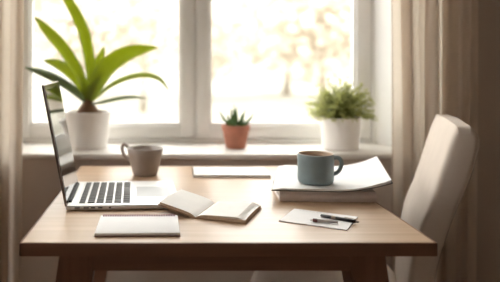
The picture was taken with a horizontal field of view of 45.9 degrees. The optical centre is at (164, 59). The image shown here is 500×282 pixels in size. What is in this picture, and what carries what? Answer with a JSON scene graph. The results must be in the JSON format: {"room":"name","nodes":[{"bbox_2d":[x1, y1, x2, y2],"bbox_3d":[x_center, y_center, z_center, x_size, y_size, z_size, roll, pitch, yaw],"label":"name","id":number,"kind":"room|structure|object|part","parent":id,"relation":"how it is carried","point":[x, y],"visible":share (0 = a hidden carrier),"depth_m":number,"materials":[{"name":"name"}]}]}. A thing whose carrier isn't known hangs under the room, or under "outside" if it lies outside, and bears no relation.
{"room":"home office","nodes":[
{"label":"home office","id":0,"kind":"room"},
{"bbox_2d":[21,159,391,281],"bbox_3d":[0.072,0.706,1.927,1.625,0.760,0.010,0,0,0],"label":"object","id":1,"kind":"structure","parent":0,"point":[41,185],"depth_m":1.92,"materials":[{"name":"beige paint"}]},
{"bbox_2d":[221,124,249,148],"bbox_3d":[0.247,0.268,2.030,0.103,0.081,0.103,0,0,0],"label":"pot","id":2,"kind":"object","parent":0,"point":[235,135],"depth_m":1.99,"materials":[{"name":"ceramic"}]},
{"bbox_2d":[320,116,360,150],"bbox_3d":[0.611,0.253,2.020,0.136,0.110,0.136,0,0,0],"label":"pot","id":3,"kind":"object","parent":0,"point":[338,134],"depth_m":1.96,"materials":[{"name":"white ceramic"}]},
{"bbox_2d":[476,0,499,281],"bbox_3d":[-0.050,-0.164,2.100,3.300,2.500,0.340,0,0,0],"label":"wall","id":4,"kind":"structure","parent":0,"point":[488,161],"depth_m":1.93,"materials":[{"name":"beige paint"}]},
{"bbox_2d":[22,0,391,158],"bbox_3d":[0.072,-0.419,2.074,1.645,1.490,0.353,0,0,0],"label":"window","id":5,"kind":"structure","parent":4,"relation":"in","point":[195,135],"depth_m":2.15,"materials":[{"name":"white paint"}]},
{"bbox_2d":[25,0,168,149],"bbox_3d":[-0.233,0.019,2.050,0.496,0.577,0.163,0,0,0],"label":"potted plant","id":6,"kind":"object","parent":5,"relation":"on","point":[88,125],"visible":1,"depth_m":2.02,"materials":[{"name":"green plant"}]},
{"bbox_3d":[-0.272,0.168,2.050,0.082,0.064,0.082,0,0,0],"label":"stem","id":7,"kind":"part","parent":6,"relation":"part of","materials":[{"name":"brown plant"}]},
{"bbox_3d":[-0.272,0.244,2.050,0.163,0.128,0.163,0,0,0],"label":"pot","id":8,"kind":"part","parent":6,"relation":"part of","materials":[{"name":"white ceramic"}]},
{"bbox_3d":[-0.226,-0.420,2.177,0.669,1.424,0.050,0,0,0],"label":"sash","id":9,"kind":"part","parent":5,"relation":"part of","materials":[{"name":"white paint"}]},
{"bbox_3d":[0.072,0.317,2.074,1.645,0.018,0.353,0,0,0],"label":"sill","id":10,"kind":"part","parent":5,"relation":"part of","materials":[{"name":"white paint"}]},
{"bbox_2d":[219,105,253,148],"bbox_3d":[0.250,0.231,2.028,0.103,0.154,0.109,0,0,-42],"label":"potted succulent","id":11,"kind":"object","parent":5,"relation":"on","point":[235,132],"visible":1,"depth_m":2.00,"materials":[{"name":"ceramic"}]},
{"bbox_3d":[0.442,-0.420,2.177,0.649,1.424,0.050,0,0,0],"label":"sash","id":12,"kind":"part","parent":5,"relation":"part of","materials":[{"name":"white paint"}]},
{"bbox_2d":[305,78,376,150],"bbox_3d":[0.610,0.184,2.021,0.256,0.248,0.234,0,0,0],"label":"potted herb","id":13,"kind":"object","parent":5,"relation":"on","point":[340,120],"visible":1,"depth_m":1.98,"materials":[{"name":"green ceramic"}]},
{"bbox_3d":[-0.050,-1.464,0.235,3.500,0.100,4.070,0,0,0],"label":"ceiling","id":14,"kind":"structure","parent":0,"visible":0},
{"bbox_2d":[0,0,23,281],"bbox_3d":[-0.626,-0.176,1.838,0.408,2.475,0.072,0,0,0],"label":"curtain","id":15,"kind":"object","parent":14,"relation":"hanging from","point":[11,11],"visible":0.99,"depth_m":1.82,"materials":[{"name":"beige fabric"}]},
{"bbox_2d":[391,0,477,281],"bbox_3d":[0.844,-0.176,1.838,0.323,2.475,0.072,0,0,0],"label":"curtain","id":16,"kind":"object","parent":14,"relation":"hanging from","point":[435,42],"visible":0.62,"depth_m":1.82,"materials":[{"name":"beige fabric"}]},
{"bbox_3d":[-0.050,1.136,0.235,3.500,0.100,4.070,0,0,0],"label":"floor","id":17,"kind":"structure","parent":0,"visible":0},
{"bbox_2d":[19,166,437,281],"bbox_3d":[0.107,0.711,1.452,0.816,0.750,0.775,0,0,0],"label":"desk","id":18,"kind":"object","parent":17,"relation":"on","point":[265,243],"visible":0.71,"depth_m":1.09,"materials":[{"name":"brown wood"}]},
{"bbox_3d":[-0.214,0.723,1.115,0.173,0.726,0.070,0,0,0],"label":"leg","id":19,"kind":"part","parent":18,"relation":"part of","materials":[{"name":"brown wood"}]},
{"bbox_3d":[-0.214,0.723,1.814,0.173,0.726,0.048,0,0,0],"label":"leg","id":20,"kind":"part","parent":18,"relation":"part of","materials":[{"name":"brown wood"}]},
{"bbox_2d":[41,81,176,209],"bbox_3d":[-0.126,0.196,1.421,0.311,0.281,0.258,0,0,-3],"label":"laptop","id":21,"kind":"object","parent":18,"relation":"on","point":[105,195],"visible":0.98,"depth_m":1.38,"materials":[{"name":"silver metal"}]},
{"bbox_3d":[-0.253,0.191,1.414,0.006,0.275,0.258,-11,1,-3],"label":"lid","id":22,"kind":"part","parent":21,"relation":"part of","materials":[{"name":"metal"}]},
{"bbox_2d":[94,214,179,236],"bbox_3d":[-0.054,0.331,1.166,0.164,0.012,0.130,0,0,-1],"label":"notepad","id":23,"kind":"object","parent":18,"relation":"on","point":[108,225],"visible":1,"depth_m":1.15,"materials":[{"name":"white paper"}]},
{"bbox_2d":[120,143,162,176],"bbox_3d":[-0.060,0.290,1.699,0.112,0.091,0.107,0,0,-24],"label":"mug","id":24,"kind":"object","parent":18,"relation":"on","point":[144,160],"visible":1,"depth_m":1.67,"materials":[{"name":"grey ceramic"}]},
{"bbox_3d":[-0.114,0.275,1.718,0.039,0.060,0.008,0,0,18],"label":"handle","id":25,"kind":"part","parent":24,"relation":"part of","materials":[{"name":"grey ceramic"}]},
{"bbox_2d":[158,189,261,223],"bbox_3d":[0.102,0.321,1.286,0.196,0.029,0.136,0,0,23],"label":"journal","id":26,"kind":"object","parent":18,"relation":"on","point":[184,202],"visible":1,"depth_m":1.27,"materials":[{"name":"white paper"}]},
{"bbox_2d":[192,167,270,177],"bbox_3d":[0.193,0.332,1.716,0.221,0.008,0.125,0,0,0],"label":"notebook","id":27,"kind":"object","parent":18,"relation":"on","point":[198,172],"visible":1,"depth_m":1.69,"materials":[{"name":"white paper"}]},
{"bbox_2d":[279,209,357,230],"bbox_3d":[0.324,0.335,1.222,0.138,0.002,0.111,0,0,29],"label":"note card","id":28,"kind":"object","parent":18,"relation":"on","point":[296,216],"visible":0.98,"depth_m":1.21,"materials":[{"name":"white paper"}]},
{"bbox_2d":[310,218,337,222],"bbox_3d":[0.326,0.330,1.188,0.055,0.008,0.008,0,0,17],"label":"pen","id":29,"kind":"object","parent":28,"relation":"on","point":[313,219],"visible":1,"depth_m":1.19,"materials":[{"name":"white plastic"}]},
{"bbox_2d":[320,214,358,222],"bbox_3d":[0.363,0.329,1.207,0.082,0.009,0.007,0,0,38],"label":"pen","id":30,"kind":"object","parent":28,"relation":"on","point":[346,219],"visible":1,"depth_m":1.20,"materials":[{"name":"black plastic"}]},
{"bbox_2d":[271,178,376,202],"bbox_3d":[0.389,0.323,1.445,0.226,0.026,0.154,0,0,3],"label":"book","id":31,"kind":"object","parent":18,"relation":"on","point":[367,196],"visible":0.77,"depth_m":1.37,"materials":[{"name":"beige paper"}]},
{"bbox_2d":[271,156,392,191],"bbox_3d":[0.428,0.291,1.511,0.321,0.037,0.310,0,0,6],"label":"magazine","id":32,"kind":"object","parent":31,"relation":"on","point":[368,174],"visible":0.81,"depth_m":1.44,"materials":[{"name":"white paper"}]},
{"bbox_2d":[297,151,343,185],"bbox_3d":[0.375,0.267,1.429,0.089,0.073,0.097,0,0,-44],"label":"mug","id":33,"kind":"object","parent":32,"relation":"on","point":[314,168],"visible":1,"depth_m":1.40,"materials":[{"name":"blue ceramic"}]},
{"bbox_3d":[0.425,0.261,1.426,0.028,0.051,0.007,0,0,6],"label":"handle","id":34,"kind":"part","parent":33,"relation":"part of","materials":[{"name":"blue ceramic"}]},
{"bbox_3d":[0.427,0.723,1.115,0.176,0.726,0.070,0,0,0],"label":"leg","id":35,"kind":"part","parent":18,"relation":"part of","materials":[{"name":"brown wood"}]},
{"bbox_2d":[250,114,479,281],"bbox_3d":[0.518,0.620,1.592,0.562,0.936,0.340,0,0,17],"label":"upholstered chair","id":36,"kind":"object","parent":17,"relation":"on","point":[446,165],"visible":0.84,"depth_m":1.39,"materials":[{"name":"beige fabric"}]},
{"bbox_3d":[0.443,0.632,1.615,0.405,0.098,0.305,0,0,17],"label":"seat","id":37,"kind":"part","parent":36,"relation":"part of","materials":[{"name":"beige fabric"}]},
{"bbox_3d":[0.707,0.411,1.534,0.168,0.518,0.340,0,0,17],"label":"backrest","id":38,"kind":"part","parent":36,"relation":"part of","materials":[{"name":"beige fabric"}]},
{"label":"outside","id":39,"kind":"structure","parent":0,"visible":0},
{"bbox_2d":[34,79,350,121],"bbox_3d":[0.000,1.986,41.600,280.000,0.200,76.800,0,0,0],"label":"ground","id":40,"kind":"structure","parent":39,"point":[263,98],"depth_m":26.36,"materials":[{"name":"white"}]},
{"bbox_2d":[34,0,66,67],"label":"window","id":41,"kind":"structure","parent":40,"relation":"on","point":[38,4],"depth_m":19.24,"materials":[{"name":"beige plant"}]},
{"bbox_2d":[34,0,162,96],"bbox_3d":[-3.574,-1.437,29.878,6.998,6.662,6.616,0,0,0],"label":"tree","id":42,"kind":"object","parent":40,"relation":"on","point":[93,12],"visible":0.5,"depth_m":28.70,"materials":[{"name":"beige plant"}]},
{"bbox_2d":[96,0,178,111],"bbox_3d":[-0.847,-0.604,20.994,3.217,4.991,3.150,0,0,-26],"label":"tree","id":43,"kind":"object","parent":40,"relation":"on","point":[144,39],"visible":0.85,"depth_m":20.67,"materials":[{"name":"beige plant"}]},
{"bbox_2d":[166,3,251,80],"bbox_3d":[2.022,-0.415,26.990,4.113,4.617,4.104,0,0,0],"label":"tree","id":44,"kind":"object","parent":40,"relation":"on","point":[218,42],"visible":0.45,"depth_m":26.47,"materials":[{"name":"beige plant"}]},
{"bbox_2d":[224,0,341,95],"bbox_3d":[6.513,-1.472,31.045,7.021,6.731,7.025,0,0,0],"label":"tree","id":45,"kind":"object","parent":40,"relation":"on","point":[286,90],"visible":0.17,"depth_m":30.25,"materials":[{"name":"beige plant"}]},
{"bbox_2d":[242,0,350,121],"bbox_3d":[4.644,-0.809,16.961,4.555,5.404,4.391,0,0,-38],"label":"tree","id":46,"kind":"object","parent":40,"relation":"on","point":[317,24],"visible":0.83,"depth_m":16.64,"materials":[{"name":"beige plant"}]},
{"bbox_2d":[299,0,350,80],"bbox_3d":[8.164,-0.872,23.934,5.454,5.531,5.529,0,0,0],"label":"tree","id":47,"kind":"object","parent":40,"relation":"on","point":[341,59],"visible":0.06,"depth_m":23.27,"materials":[{"name":"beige plant"}]},
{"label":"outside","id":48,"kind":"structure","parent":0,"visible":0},
{"bbox_2d":[34,0,350,80],"bbox_3d":[0.000,-11.776,92.500,260.000,28.924,95.000,0,0,0],"label":"sky","id":49,"kind":"structure","parent":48,"point":[248,72],"depth_m":62.02,"materials":[{"name":"white"}]}
]}

